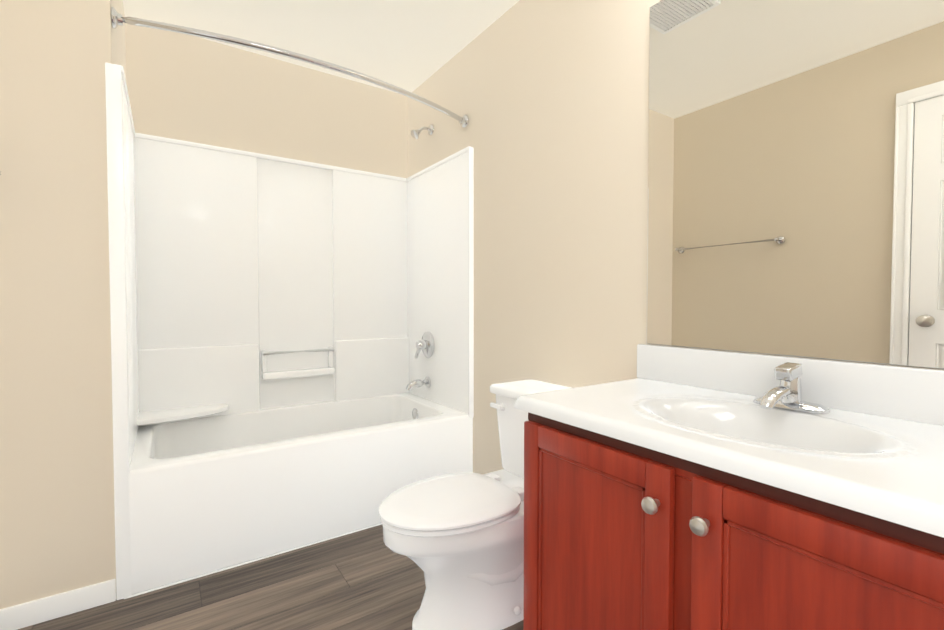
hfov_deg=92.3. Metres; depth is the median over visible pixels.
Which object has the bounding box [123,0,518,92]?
ceiling
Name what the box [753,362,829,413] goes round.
faucet
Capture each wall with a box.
[0,0,125,608]
[125,23,407,177]
[408,0,943,473]
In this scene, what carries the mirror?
attached to the wall at (550, 98)
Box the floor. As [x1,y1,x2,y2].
[17,525,523,629]
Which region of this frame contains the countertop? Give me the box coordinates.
[514,344,943,537]
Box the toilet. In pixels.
[379,379,572,629]
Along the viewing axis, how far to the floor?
1.63 m
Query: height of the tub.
2.162 m
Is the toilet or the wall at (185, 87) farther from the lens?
the wall at (185, 87)
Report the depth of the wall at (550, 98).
1.94 m
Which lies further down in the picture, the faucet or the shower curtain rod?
the faucet
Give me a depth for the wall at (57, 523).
1.51 m
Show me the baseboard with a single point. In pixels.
(26, 614)
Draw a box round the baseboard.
[0,579,115,629]
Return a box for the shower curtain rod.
[111,7,468,127]
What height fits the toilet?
0.724 m
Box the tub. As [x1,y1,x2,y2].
[105,62,473,599]
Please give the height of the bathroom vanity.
0.916 m
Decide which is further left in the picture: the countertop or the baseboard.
the baseboard
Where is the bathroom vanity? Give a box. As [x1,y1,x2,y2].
[514,344,943,629]
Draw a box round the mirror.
[646,0,943,368]

